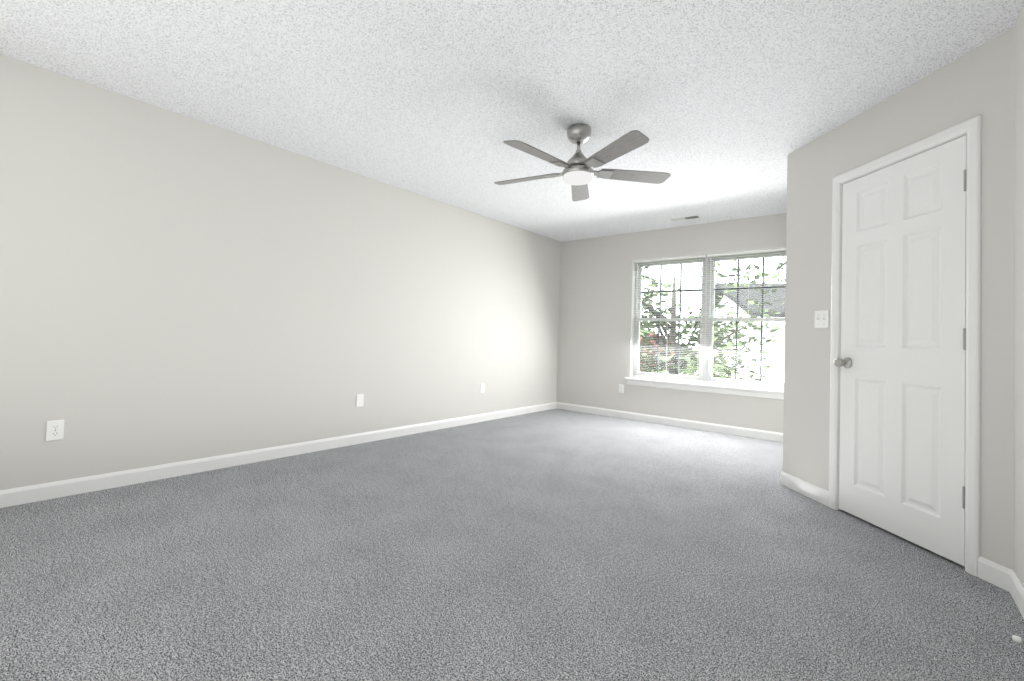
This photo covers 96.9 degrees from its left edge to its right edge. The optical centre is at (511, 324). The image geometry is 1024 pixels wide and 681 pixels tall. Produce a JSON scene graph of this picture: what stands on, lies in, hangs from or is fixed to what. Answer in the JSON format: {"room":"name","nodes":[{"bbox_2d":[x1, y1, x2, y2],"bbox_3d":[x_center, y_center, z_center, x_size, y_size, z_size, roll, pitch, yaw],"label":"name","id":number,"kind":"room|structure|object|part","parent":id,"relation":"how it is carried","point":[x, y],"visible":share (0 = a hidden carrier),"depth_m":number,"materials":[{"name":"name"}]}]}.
{"room":"empty bedroom","nodes":[
{"label":"empty bedroom","id":0,"kind":"room"},
{"bbox_2d":[0,54,560,489],"bbox_3d":[-1.234,-0.126,4.354,0.120,2.422,6.200,1,-2,39],"label":"wall","id":1,"kind":"structure","parent":0,"point":[175,287],"depth_m":3.22,"materials":[{"name":"grey paint"}]},
{"bbox_2d":[46,420,64,440],"bbox_3d":[-2.605,0.604,2.586,0.008,0.114,0.070,1,-2,39],"label":"electrical outlet","id":2,"kind":"object","parent":1,"relation":"attached to","point":[55,430],"visible":1,"depth_m":2.58,"materials":[{"name":"white plastic"}]},
{"bbox_2d":[0,402,556,507],"bbox_3d":[-1.230,1.038,4.267,0.013,0.092,5.930,1,-2,39],"label":"baseboard","id":3,"kind":"structure","parent":1,"relation":"attached to","point":[35,493],"depth_m":3.21,"materials":[{"name":"white wood"}]},
{"bbox_2d":[356,394,363,406],"bbox_3d":[-1.372,0.685,4.094,0.007,0.114,0.070,1,-2,39],"label":"electrical outlet","id":4,"kind":"object","parent":1,"relation":"attached to","point":[359,400],"visible":1,"depth_m":4.09,"materials":[{"name":"white plastic"}]},
{"bbox_2d":[480,383,484,392],"bbox_3d":[-0.347,0.751,5.345,0.008,0.114,0.070,1,-2,39],"label":"electrical outlet","id":5,"kind":"object","parent":1,"relation":"attached to","point":[482,387],"visible":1,"depth_m":5.34,"materials":[{"name":"white plastic"}]},
{"bbox_2d":[0,408,1023,680],"bbox_3d":[0.352,1.149,2.985,4.326,0.100,6.200,1,-2,39],"label":"floor","id":6,"kind":"structure","parent":0,"point":[556,544],"depth_m":1.91,"materials":[{"name":"grey carpet"}]},
{"bbox_2d":[0,0,1023,241],"bbox_3d":[0.435,-1.371,3.058,4.326,0.100,6.200,1,-2,39],"label":"ceiling","id":7,"kind":"structure","parent":0,"point":[726,107],"depth_m":2.49,"materials":[{"name":"white paint"}]},
{"bbox_2d":[494,123,670,200],"bbox_3d":[0.413,-1.143,3.050,1.224,0.358,1.210,1,-2,39],"label":"fan","id":8,"kind":"object","parent":7,"relation":"hanging from","point":[578,173],"visible":1,"depth_m":2.99,"materials":[{"name":"silver metal"}]},
{"bbox_2d":[667,215,701,221],"bbox_3d":[1.964,-1.208,5.160,0.350,0.011,0.140,1,-2,39],"label":"ceiling vent","id":9,"kind":"object","parent":7,"relation":"in","point":[684,218],"visible":1,"depth_m":5.16,"materials":[{"name":"white metal"}]},
{"bbox_2d":[556,213,786,432],"bbox_3d":[2.308,0.020,5.360,4.086,2.422,0.150,1,-2,39],"label":"wall","id":10,"kind":"structure","parent":0,"point":[594,333],"depth_m":5.96,"materials":[{"name":"grey paint"}]},
{"bbox_2d":[619,384,623,393],"bbox_3d":[1.430,0.843,5.930,0.070,0.114,0.008,1,-2,39],"label":"electrical outlet","id":11,"kind":"object","parent":10,"relation":"attached to","point":[621,388],"visible":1,"depth_m":5.92,"materials":[{"name":"white plastic"}]},
{"bbox_2d":[556,402,782,441],"bbox_3d":[1.834,1.177,5.577,3.095,0.092,0.013,1,-2,39],"label":"baseboard","id":12,"kind":"structure","parent":10,"relation":"attached to","point":[747,432],"depth_m":5.43,"materials":[{"name":"white wood"}]},
{"bbox_2d":[625,251,785,399],"bbox_3d":[2.287,-0.020,5.351,1.915,1.620,0.191,1,-2,39],"label":"window","id":13,"kind":"structure","parent":10,"relation":"in","point":[706,339],"depth_m":5.37,"materials":[{"name":"white plastic"}]},
{"bbox_2d":[641,264,701,317],"bbox_3d":[1.996,-0.419,5.707,0.762,0.674,0.012,1,-2,39],"label":"window grille","id":14,"kind":"object","parent":13,"relation":"attached to","point":[680,264],"depth_m":5.69,"materials":[{"name":"grey plastic"}]},
{"bbox_2d":[644,322,699,373],"bbox_3d":[1.952,0.286,5.662,0.762,0.664,0.012,1,-2,39],"label":"window grille","id":15,"kind":"object","parent":13,"relation":"attached to","point":[657,347],"depth_m":5.60,"materials":[{"name":"grey"}]},
{"bbox_3d":[2.239,0.740,5.301,1.915,0.095,0.121,1,-2,39],"label":"window stool apron","id":16,"kind":"part","parent":13,"relation":"part of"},
{"bbox_2d":[632,248,785,388],"bbox_3d":[2.281,-0.074,5.341,1.803,1.504,0.040,1,-2,39],"label":"window blinds","id":17,"kind":"object","parent":13,"relation":"attached to","point":[713,256],"visible":0.75,"depth_m":5.32,"materials":[{"name":"white plastic"}]},
{"bbox_3d":[2.325,-0.063,5.397,1.739,1.450,0.058,1,-2,39],"label":"window sashes","id":18,"kind":"part","parent":13,"relation":"part of","materials":[{"name":"white plastic"}]},
{"bbox_2d":[713,321,783,380],"bbox_3d":[2.654,0.293,5.087,0.763,0.664,0.012,1,-2,39],"label":"window grille","id":19,"kind":"object","parent":13,"relation":"attached to","point":[735,350],"depth_m":5.03,"materials":[{"name":"grey plastic"}]},
{"bbox_2d":[715,258,784,317],"bbox_3d":[2.698,-0.412,5.132,0.763,0.674,0.012,1,-2,39],"label":"window grille","id":20,"kind":"object","parent":13,"relation":"attached to","point":[762,315],"depth_m":5.10,"materials":[{"name":"grey"}]},
{"bbox_2d":[630,247,785,376],"bbox_3d":[2.280,-0.068,5.342,1.825,1.525,0.080,1,-2,39],"label":"liner","id":21,"kind":"object","parent":10,"relation":"attached to","point":[632,322],"visible":0.43,"depth_m":5.90,"materials":[{"name":"white"}]},
{"bbox_2d":[783,27,1014,569],"bbox_3d":[2.141,-0.067,2.560,0.115,2.422,1.562,2,-2,-6],"label":"wall","id":22,"kind":"structure","parent":0,"point":[975,82],"depth_m":2.33,"materials":[{"name":"grey paint"}]},
{"bbox_2d":[815,310,828,327],"bbox_3d":[2.029,-0.034,2.980,0.022,0.114,0.116,2,-2,-6],"label":"double light switch","id":23,"kind":"object","parent":22,"relation":"attached to","point":[821,319],"visible":1,"depth_m":2.97,"materials":[{"name":"white plastic"}]},
{"bbox_2d":[780,471,1013,591],"bbox_3d":[2.030,1.097,2.602,0.013,0.092,1.407,2,-2,-6],"label":"baseboard","id":24,"kind":"structure","parent":22,"relation":"attached to","point":[993,573],"depth_m":2.02,"materials":[{"name":"white wood"}]},
{"bbox_2d":[839,135,966,565],"bbox_3d":[2.095,0.118,2.469,0.050,2.017,0.722,2,-2,-6],"label":"door","id":25,"kind":"structure","parent":22,"relation":"in","point":[902,398],"depth_m":2.40,"materials":[{"name":"white wood"}]},
{"bbox_2d":[834,357,851,367],"bbox_3d":[2.068,0.234,2.771,0.177,0.066,0.066,2,-2,-6],"label":"door knob","id":26,"kind":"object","parent":25,"relation":"attached to","point":[841,362],"depth_m":2.75,"materials":[{"name":"silver metal"}]},
{"bbox_3d":[2.117,0.060,2.120,0.014,1.584,0.016,1,-2,39],"label":"door hinges","id":27,"kind":"part","parent":25,"relation":"part of","materials":[{"name":"silver metal"}]},
{"bbox_2d":[829,114,981,576],"bbox_3d":[2.134,0.093,2.480,0.132,2.097,0.842,2,-2,-6],"label":"door frame","id":28,"kind":"structure","parent":22,"relation":"attached to","point":[971,128],"depth_m":2.10,"materials":[{"name":"white wood"}]},
{"bbox_2d":[1014,5,1023,586],"bbox_3d":[2.020,-0.096,1.689,0.120,2.422,6.200,1,-2,39],"label":"wall","id":29,"kind":"structure","parent":0,"point":[1019,310],"depth_m":1.87,"materials":[{"name":"grey paint"}]},
{"bbox_2d":[1010,571,1023,618],"bbox_3d":[1.073,1.009,0.650,0.013,0.092,3.251,1,-2,39],"label":"baseboard","id":30,"kind":"structure","parent":29,"relation":"attached to","point":[1016,590],"depth_m":1.81,"materials":[{"name":"white wood"}]},
{"bbox_2d":[1012,635,1023,642],"bbox_3d":[1.712,1.054,1.502,0.076,0.022,0.021,1,-2,39],"label":"doorstop","id":31,"kind":"object","parent":29,"relation":"attached to","point":[1015,638],"visible":1,"depth_m":1.51,"materials":[{"name":"white rubber"}]},
{"label":"outside","id":32,"kind":"structure","parent":0,"visible":0},
{"bbox_3d":[21.658,5.473,24.380,70.000,0.200,53.620,1,-2,39],"label":"ground","id":33,"kind":"structure","parent":32,"visible":0},
{"bbox_2d":[639,329,716,374],"bbox_3d":[1.174,1.991,17.166,6.800,4.990,10.800,3,-2,-39],"label":"bush","id":34,"kind":"object","parent":33,"relation":"on","point":[681,364],"depth_m":13.69,"materials":[{"name":"green plant"}]},
{"bbox_2d":[639,258,785,380],"bbox_3d":[3.303,0.798,9.299,5.042,7.059,4.399,1,-2,39],"label":"trees","id":35,"kind":"object","parent":33,"relation":"on","point":[717,346],"depth_m":8.99,"materials":[{"name":"green plant"}]},
{"bbox_2d":[715,296,784,382],"bbox_3d":[13.241,1.867,13.116,13.000,5.800,8.000,1,-2,13],"label":"house siding","id":36,"kind":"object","parent":33,"relation":"on","point":[775,362],"depth_m":10.94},
{"bbox_2d":[693,283,785,327],"bbox_3d":[13.319,-0.496,13.184,13.800,1.350,8.800,1,-2,13],"label":"house roof","id":37,"kind":"structure","parent":36,"relation":"on","point":[771,299],"depth_m":12.22,"materials":[{"name":"grey"}]},
{"bbox_2d":[753,317,784,325],"bbox_3d":[12.285,0.091,8.888,13.800,0.180,0.050,1,-2,13],"label":"fascia","id":38,"kind":"object","parent":37,"relation":"attached to","point":[772,322],"depth_m":10.36,"materials":[{"name":"white"}]}
]}

